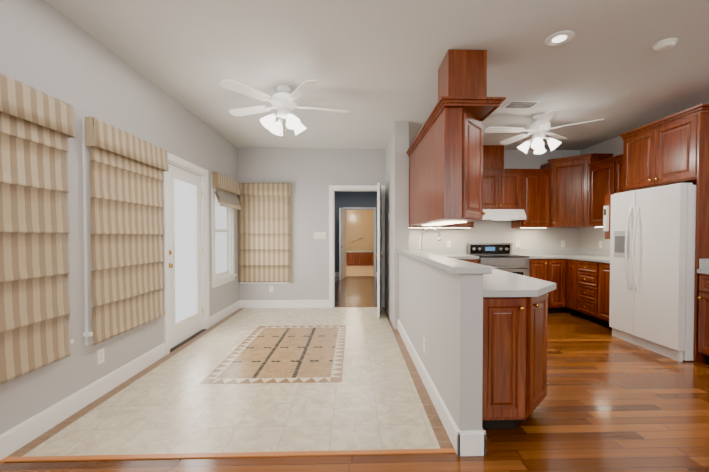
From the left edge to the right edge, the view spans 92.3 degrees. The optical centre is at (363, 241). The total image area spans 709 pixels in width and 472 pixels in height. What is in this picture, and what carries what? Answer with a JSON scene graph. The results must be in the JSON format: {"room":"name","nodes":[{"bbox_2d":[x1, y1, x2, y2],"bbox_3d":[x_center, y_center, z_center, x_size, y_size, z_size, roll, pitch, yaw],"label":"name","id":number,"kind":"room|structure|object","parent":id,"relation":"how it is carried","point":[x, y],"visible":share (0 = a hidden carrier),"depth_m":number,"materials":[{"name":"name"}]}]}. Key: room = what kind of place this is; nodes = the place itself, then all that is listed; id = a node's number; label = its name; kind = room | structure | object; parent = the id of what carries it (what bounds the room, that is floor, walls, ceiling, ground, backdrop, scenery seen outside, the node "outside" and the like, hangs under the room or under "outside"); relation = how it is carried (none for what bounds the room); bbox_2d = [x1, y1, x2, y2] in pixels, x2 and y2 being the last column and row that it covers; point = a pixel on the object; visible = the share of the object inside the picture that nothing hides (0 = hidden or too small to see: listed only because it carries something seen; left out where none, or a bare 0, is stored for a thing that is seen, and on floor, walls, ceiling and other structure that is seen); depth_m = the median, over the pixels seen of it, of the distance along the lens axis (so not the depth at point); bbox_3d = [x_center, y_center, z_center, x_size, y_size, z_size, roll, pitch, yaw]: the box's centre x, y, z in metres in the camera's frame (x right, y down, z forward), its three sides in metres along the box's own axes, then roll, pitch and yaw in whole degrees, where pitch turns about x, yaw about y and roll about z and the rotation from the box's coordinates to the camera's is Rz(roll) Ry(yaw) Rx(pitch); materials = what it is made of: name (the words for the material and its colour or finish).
{"room":"kitchen","nodes":[
{"label":"kitchen","id":0,"kind":"room"},
{"bbox_2d":[0,0,238,434],"bbox_3d":[-2.067,-0.155,1.518,0.120,2.740,8.840,0,1,-2],"label":"wall","id":1,"kind":"structure","parent":0,"point":[46,47],"depth_m":2.46,"materials":[{"name":"grey paint"}]},
{"bbox_2d":[0,342,165,459],"bbox_3d":[-1.961,1.166,0.325,0.016,0.140,6.404,0,1,-2],"label":"baseboard","id":2,"kind":"structure","parent":1,"relation":"attached to","point":[18,436],"depth_m":2.34,"materials":[{"name":"white wood"}]},
{"bbox_2d":[97,347,104,364],"bbox_3d":[-2.036,0.885,2.638,0.008,0.115,0.070,0,1,-2],"label":"outlet","id":3,"kind":"object","parent":1,"relation":"attached to","point":[100,356],"visible":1,"depth_m":2.63,"materials":[{"name":"white plastic"}]},
{"bbox_2d":[82,118,165,345],"bbox_3d":[-2.080,-0.075,2.950,0.160,1.650,1.000,0,1,-2],"label":"window","id":4,"kind":"structure","parent":1,"relation":"in","point":[88,265],"depth_m":2.48,"materials":[{"name":"white wood"}]},
{"bbox_2d":[85,117,168,345],"bbox_3d":[-1.986,-0.079,2.951,0.080,1.664,0.967,0,1,-2],"label":"blind","id":5,"kind":"object","parent":4,"relation":"attached to","point":[127,169],"visible":1,"depth_m":2.83,"materials":[{"name":"fabric"}]},
{"bbox_2d":[163,152,209,354],"bbox_3d":[-2.129,0.113,4.042,0.130,2.115,1.070,0,1,-2],"label":"door frame","id":6,"kind":"structure","parent":1,"relation":"attached to","point":[183,163],"depth_m":4.06,"materials":[{"name":"white wood"}]},
{"bbox_2d":[168,164,206,351],"bbox_3d":[-2.128,0.162,4.048,0.128,2.018,0.892,0,1,-2],"label":"exterior door","id":7,"kind":"structure","parent":1,"relation":"in","point":[185,251],"depth_m":4.04,"materials":[{"name":"white"}]},
{"bbox_2d":[211,174,236,287],"bbox_3d":[-2.148,-0.153,5.128,0.160,1.570,0.880,0,1,-2],"label":"window","id":8,"kind":"structure","parent":1,"relation":"in","point":[223,265],"depth_m":5.21,"materials":[{"name":"white"}]},
{"bbox_2d":[212,172,240,209],"bbox_3d":[-2.041,-0.739,5.131,0.104,0.461,0.910,0,1,-2],"label":"blind","id":9,"kind":"object","parent":8,"relation":"attached to","point":[227,190],"visible":1,"depth_m":5.00,"materials":[{"name":"fabric"}]},
{"bbox_2d":[210,300,239,326],"bbox_3d":[-2.111,1.081,5.208,0.016,0.140,1.224,0,1,-2],"label":"baseboard","id":10,"kind":"structure","parent":1,"relation":"attached to","point":[220,315],"depth_m":5.13,"materials":[{"name":"white wood"}]},
{"bbox_2d":[0,306,708,471],"bbox_3d":[0.962,1.243,1.635,6.180,0.060,8.840,0,1,-2],"label":"floor","id":11,"kind":"structure","parent":0,"point":[609,403],"depth_m":2.15,"materials":[{"name":"brown wood"}]},
{"bbox_2d":[0,307,455,461],"bbox_3d":[-0.798,1.171,3.894,2.560,0.006,3.975,0,1,-2],"label":"tile floor","id":12,"kind":"structure","parent":11,"relation":"on","point":[377,400],"depth_m":2.42,"materials":[{"name":"beige tile"}]},
{"bbox_2d":[199,325,345,383],"bbox_3d":[-0.810,1.171,3.776,1.190,0.002,1.830,0,1,-2],"label":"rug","id":13,"kind":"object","parent":12,"relation":"in","point":[287,354],"depth_m":3.46,"materials":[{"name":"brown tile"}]},
{"bbox_2d":[459,259,478,263],"bbox_3d":[1.487,0.704,5.620,0.615,0.880,0.643,0,1,-2],"label":"base cabinet","id":14,"kind":"object","parent":11,"relation":"on","point":[474,260],"visible":0.02,"depth_m":5.34,"materials":[{"name":"brown wood"}]},
{"bbox_2d":[444,249,466,252],"bbox_3d":[1.508,0.193,5.625,0.572,0.140,0.617,0,1,-2],"label":"countertop","id":15,"kind":"structure","parent":14,"relation":"on","point":[458,250],"depth_m":5.92,"materials":[{"name":"white stone"}]},
{"bbox_2d":[467,243,528,276],"bbox_3d":[2.185,0.586,5.600,0.770,1.115,0.723,0,1,-2],"label":"range","id":16,"kind":"object","parent":11,"relation":"on","point":[500,256],"visible":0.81,"depth_m":5.30,"materials":[{"name":"silver metal"}]},
{"bbox_2d":[482,293,548,428],"bbox_3d":[0.984,0.762,2.254,0.636,0.880,0.333,0,1,-2],"label":"base cabinet","id":17,"kind":"object","parent":11,"relation":"on","point":[514,386],"visible":0.27,"depth_m":2.07,"materials":[{"name":"brown wood"}]},
{"bbox_2d":[414,249,555,296],"bbox_3d":[0.943,0.222,3.967,0.660,0.140,3.897,0,1,-2],"label":"countertop","id":18,"kind":"structure","parent":17,"relation":"on","point":[498,283],"depth_m":2.30,"materials":[{"name":"white stone"}]},
{"bbox_2d":[420,227,440,250],"bbox_3d":[0.808,0.035,4.147,0.278,0.427,0.220,0,1,-2],"label":"gooseneck faucet","id":19,"kind":"object","parent":18,"relation":"on","point":[434,229],"visible":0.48,"depth_m":4.18,"materials":[{"name":"silver metal"}]},
{"bbox_2d":[529,259,548,312],"bbox_3d":[2.727,0.702,5.676,0.308,0.880,0.607,0,1,-2],"label":"base cabinet","id":20,"kind":"object","parent":11,"relation":"on","point":[538,268],"depth_m":5.37,"materials":[{"name":"brown wood"}]},
{"bbox_2d":[549,259,564,312],"bbox_3d":[3.035,0.702,5.686,0.307,0.880,0.607,0,1,-2],"label":"base cabinet","id":21,"kind":"object","parent":11,"relation":"on","point":[556,266],"depth_m":5.39,"materials":[{"name":"brown wood"}]},
{"bbox_2d":[565,259,576,313],"bbox_3d":[3.509,0.709,5.292,0.617,0.880,0.290,0,1,-2],"label":"base cabinet","id":22,"kind":"object","parent":11,"relation":"on","point":[570,264],"depth_m":5.31,"materials":[{"name":"brown wood"}]},
{"bbox_2d":[573,260,596,322],"bbox_3d":[3.520,0.716,4.927,0.617,0.880,0.440,0,1,-2],"label":"base cabinet","id":23,"kind":"object","parent":11,"relation":"on","point":[582,290],"depth_m":4.95,"materials":[{"name":"brown wood"}]},
{"bbox_2d":[512,248,609,262],"bbox_3d":[3.206,0.202,5.129,1.232,0.140,1.714,0,1,-2],"label":"countertop","id":24,"kind":"structure","parent":23,"relation":"on","point":[597,255],"depth_m":5.67,"materials":[{"name":"white stone"}]},
{"bbox_2d":[597,262,611,327],"bbox_3d":[3.533,0.723,4.499,0.617,0.880,0.417,0,1,-2],"label":"base cabinet","id":25,"kind":"object","parent":11,"relation":"on","point":[603,269],"depth_m":4.60,"materials":[{"name":"brown wood"}]},
{"bbox_2d":[609,183,696,361],"bbox_3d":[3.433,0.294,3.801,0.861,1.762,0.904,0,1,-2],"label":"refrigerator","id":26,"kind":"object","parent":11,"relation":"on","point":[652,261],"visible":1,"depth_m":3.60,"materials":[{"name":"white metal"}]},
{"bbox_2d":[603,103,708,362],"bbox_3d":[3.454,-0.075,3.802,0.817,2.500,1.077,0,1,-2],"label":"kitchen cabinet","id":27,"kind":"object","parent":11,"relation":"on","point":[672,149],"visible":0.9,"depth_m":3.52,"materials":[{"name":"brown wood"}]},
{"bbox_2d":[698,273,708,363],"bbox_3d":[3.567,0.748,3.083,0.636,0.880,0.490,0,1,-2],"label":"base cabinet","id":28,"kind":"object","parent":11,"relation":"on","point":[703,329],"visible":0.98,"depth_m":3.23,"materials":[{"name":"brown wood"}]},
{"bbox_2d":[697,259,708,273],"bbox_3d":[3.592,0.255,2.099,0.647,0.140,2.440,0,1,-2],"label":"countertop","id":29,"kind":"structure","parent":28,"relation":"on","point":[703,266],"depth_m":3.29,"materials":[{"name":"white stone"}]},
{"bbox_2d":[335,266,376,305],"bbox_3d":[-0.168,1.085,10.704,3.000,0.060,9.360,0,1,-2],"label":"floor","id":30,"kind":"structure","parent":0,"point":[355,290],"depth_m":8.19,"materials":[{"name":"brown wood"}]},
{"bbox_2d":[346,238,373,265],"bbox_3d":[-0.242,0.404,14.749,2.540,1.160,1.235,0,1,-2],"label":"tub surround","id":31,"kind":"object","parent":30,"relation":"on","point":[359,257],"visible":0.35,"depth_m":14.17,"materials":[{"name":"brown wood"}]},
{"bbox_2d":[335,191,376,271],"bbox_3d":[-0.260,-0.310,10.416,2.600,2.740,0.120,0,1,-2],"label":"wall","id":32,"kind":"structure","parent":0,"point":[355,199],"depth_m":10.34,"materials":[{"name":"paint"}]},
{"bbox_2d":[335,207,376,276],"bbox_3d":[-0.257,0.006,10.352,2.360,2.110,0.020,0,1,-2],"label":"trim","id":33,"kind":"structure","parent":32,"relation":"attached to","point":[358,208],"depth_m":10.35,"materials":[{"name":"white wood"}]},
{"bbox_2d":[346,210,373,249],"bbox_3d":[-0.308,-0.397,15.406,2.970,2.740,0.100,0,1,-2],"label":"wall","id":34,"kind":"structure","parent":0,"point":[359,224],"depth_m":15.35,"materials":[{"name":"paint"}]},
{"bbox_2d":[46,0,708,149],"bbox_3d":[0.809,-1.663,6.563,6.180,0.100,18.800,0,1,-2],"label":"ceiling","id":35,"kind":"structure","parent":0,"point":[372,67],"depth_m":2.86,"materials":[{"name":"white paint"}]},
{"bbox_2d":[220,79,348,135],"bbox_3d":[-0.795,-1.313,3.493,1.287,0.492,1.250,0,1,-2],"label":"ceiling fan","id":36,"kind":"object","parent":35,"relation":"hanging from","point":[283,101],"visible":1,"depth_m":3.36,"materials":[{"name":"white"}]},
{"bbox_2d":[406,49,505,225],"bbox_3d":[0.844,-0.874,3.592,0.526,1.370,1.802,0,1,-2],"label":"upper cabinet","id":37,"kind":"object","parent":35,"relation":"hanging from","point":[444,152],"visible":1,"depth_m":2.83,"materials":[{"name":"brown wood"}]},
{"bbox_2d":[503,101,540,108],"bbox_3d":[1.792,-1.561,3.884,0.340,0.010,0.200,0,1,-2],"label":"ceiling vent","id":38,"kind":"object","parent":35,"relation":"in","point":[522,104],"visible":1,"depth_m":3.86,"materials":[{"name":"white metal"}]},
{"bbox_2d":[485,110,604,153],"bbox_3d":[2.129,-1.326,4.254,1.238,0.492,1.289,0,1,-2],"label":"ceiling fan","id":39,"kind":"object","parent":35,"relation":"hanging from","point":[539,128],"visible":1,"depth_m":4.20,"materials":[{"name":"white"}]},
{"bbox_2d":[545,30,574,45],"bbox_3d":[1.482,-1.540,2.584,0.200,0.006,0.200,0,1,-2],"label":"recessed light","id":40,"kind":"object","parent":35,"relation":"in","point":[559,38],"visible":1,"depth_m":2.58,"materials":[{"name":"white"}]},
{"bbox_2d":[652,38,677,51],"bbox_3d":[2.340,-1.524,2.650,0.150,0.040,0.150,0,1,-2],"label":"smoke detector","id":41,"kind":"object","parent":35,"relation":"attached to","point":[664,44],"visible":0.98,"depth_m":2.62,"materials":[{"name":"white plastic"}]},
{"bbox_2d":[385,122,408,328],"bbox_3d":[0.476,-0.219,5.197,0.190,2.740,1.400,0,1,-2],"label":"wall","id":42,"kind":"structure","parent":0,"point":[397,191],"depth_m":4.50,"materials":[{"name":"grey paint"}]},
{"bbox_2d":[238,148,579,299],"bbox_3d":[0.888,-0.233,5.970,6.060,2.740,0.120,0,1,-2],"label":"wall","id":43,"kind":"structure","parent":0,"point":[311,175],"depth_m":5.86,"materials":[{"name":"grey paint"}]},
{"bbox_2d":[238,183,291,281],"bbox_3d":[-1.686,-0.155,5.768,0.914,1.677,0.080,0,1,-2],"label":"blind","id":44,"kind":"object","parent":43,"relation":"attached to","point":[264,233],"visible":0.98,"depth_m":5.78,"materials":[{"name":"fabric"}]},
{"bbox_2d":[240,282,289,283],"bbox_3d":[-1.700,-0.126,5.862,0.880,1.690,0.160,0,1,-2],"label":"window","id":45,"kind":"structure","parent":43,"relation":"in","point":[264,282],"depth_m":5.83,"materials":[{"name":"white wood"}]},
{"bbox_2d":[240,300,328,307],"bbox_3d":[-1.372,1.069,5.855,1.535,0.140,0.016,0,1,-2],"label":"baseboard","id":46,"kind":"structure","parent":43,"relation":"attached to","point":[243,303],"depth_m":5.85,"materials":[{"name":"white wood"}]},
{"bbox_2d":[314,232,325,238],"bbox_3d":[-0.754,-0.108,5.854,0.188,0.103,0.015,0,1,-2],"label":"light switch","id":47,"kind":"object","parent":43,"relation":"attached to","point":[319,235],"visible":1,"depth_m":5.85,"materials":[{"name":"white plastic"}]},
{"bbox_2d":[329,185,384,307],"bbox_3d":[-0.101,0.083,5.935,1.000,2.110,0.140,0,1,-2],"label":"door frame","id":48,"kind":"structure","parent":43,"relation":"attached to","point":[333,189],"depth_m":5.86,"materials":[{"name":"white wood"}]},
{"bbox_2d":[375,183,381,318],"bbox_3d":[0.240,0.128,5.476,0.166,2.020,0.854,0,1,-2],"label":"interior door","id":49,"kind":"structure","parent":43,"relation":"in","point":[379,248],"depth_m":5.06,"materials":[{"name":"white wood"}]},
{"bbox_2d":[409,145,551,227],"bbox_3d":[1.823,-0.912,5.732,2.525,1.370,0.383,0,1,-2],"label":"upper cabinet","id":50,"kind":"object","parent":43,"relation":"attached to","point":[528,191],"visible":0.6,"depth_m":5.61,"materials":[{"name":"brown wood"}]},
{"bbox_2d":[481,209,525,220],"bbox_3d":[2.197,-0.441,5.683,0.774,0.177,0.521,0,1,-2],"label":"range hood","id":51,"kind":"object","parent":43,"relation":"attached to","point":[504,214],"visible":0.83,"depth_m":5.45,"materials":[{"name":"white metal"}]},
{"bbox_2d":[399,253,482,430],"bbox_3d":[0.568,0.670,3.219,0.130,1.030,2.590,0,1,-2],"label":"wall","id":52,"kind":"structure","parent":0,"point":[440,311],"depth_m":2.13,"materials":[{"name":"grey paint"}]},
{"bbox_2d":[423,337,425,353],"bbox_3d":[0.509,0.872,2.866,0.008,0.115,0.070,0,1,-2],"label":"outlet","id":53,"kind":"object","parent":52,"relation":"attached to","point":[424,344],"visible":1,"depth_m":2.86,"materials":[{"name":"white plastic"}]},
{"bbox_2d":[398,319,467,455],"bbox_3d":[0.484,1.103,3.917,0.036,0.140,4.006,0,1,-2],"label":"baseboard","id":54,"kind":"structure","parent":52,"relation":"attached to","point":[464,443],"depth_m":2.32,"materials":[{"name":"white wood"}]},
{"bbox_2d":[395,249,491,273],"bbox_3d":[0.558,0.135,3.189,0.220,0.042,2.628,0,1,-2],"label":"cap","id":55,"kind":"object","parent":52,"relation":"on","point":[451,265],"visible":1,"depth_m":2.17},
{"bbox_2d":[579,102,708,249],"bbox_3d":[3.993,-0.157,1.644,0.120,2.740,8.720,0,1,-2],"label":"wall","id":56,"kind":"structure","parent":0,"point":[590,238],"depth_m":5.54,"materials":[{"name":"white paint"}]},
{"bbox_2d":[540,153,622,227],"bbox_3d":[3.441,-0.782,5.119,0.763,1.132,1.714,0,1,-2],"label":"upper cabinet","id":57,"kind":"object","parent":56,"relation":"attached to","point":[582,186],"visible":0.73,"depth_m":5.32,"materials":[{"name":"brown wood"}]},
{"bbox_3d":[-0.191,-0.271,8.178,2.600,2.740,4.360,0,1,-2],"label":"wall","id":58,"kind":"structure","parent":0,"visible":0},
{"bbox_2d":[339,208,345,279],"bbox_3d":[-0.610,0.050,9.932,0.180,2.020,0.833,0,1,-2],"label":"bathroom door","id":59,"kind":"structure","parent":58,"relation":"in","point":[342,243],"depth_m":9.78,"materials":[{"name":"white wood"}]},
{"bbox_3d":[-2.045,-0.055,1.800,0.160,1.650,1.020,0,1,-2],"label":"trim","id":60,"kind":"structure","parent":0,"visible":0},
{"bbox_2d":[0,72,75,384],"bbox_3d":[-1.950,-0.064,1.803,0.080,1.674,0.984,0,1,-2],"label":"blind","id":61,"kind":"object","parent":60,"relation":"attached to","point":[37,129],"visible":1,"depth_m":2.02,"materials":[{"name":"fabric"}]}
]}

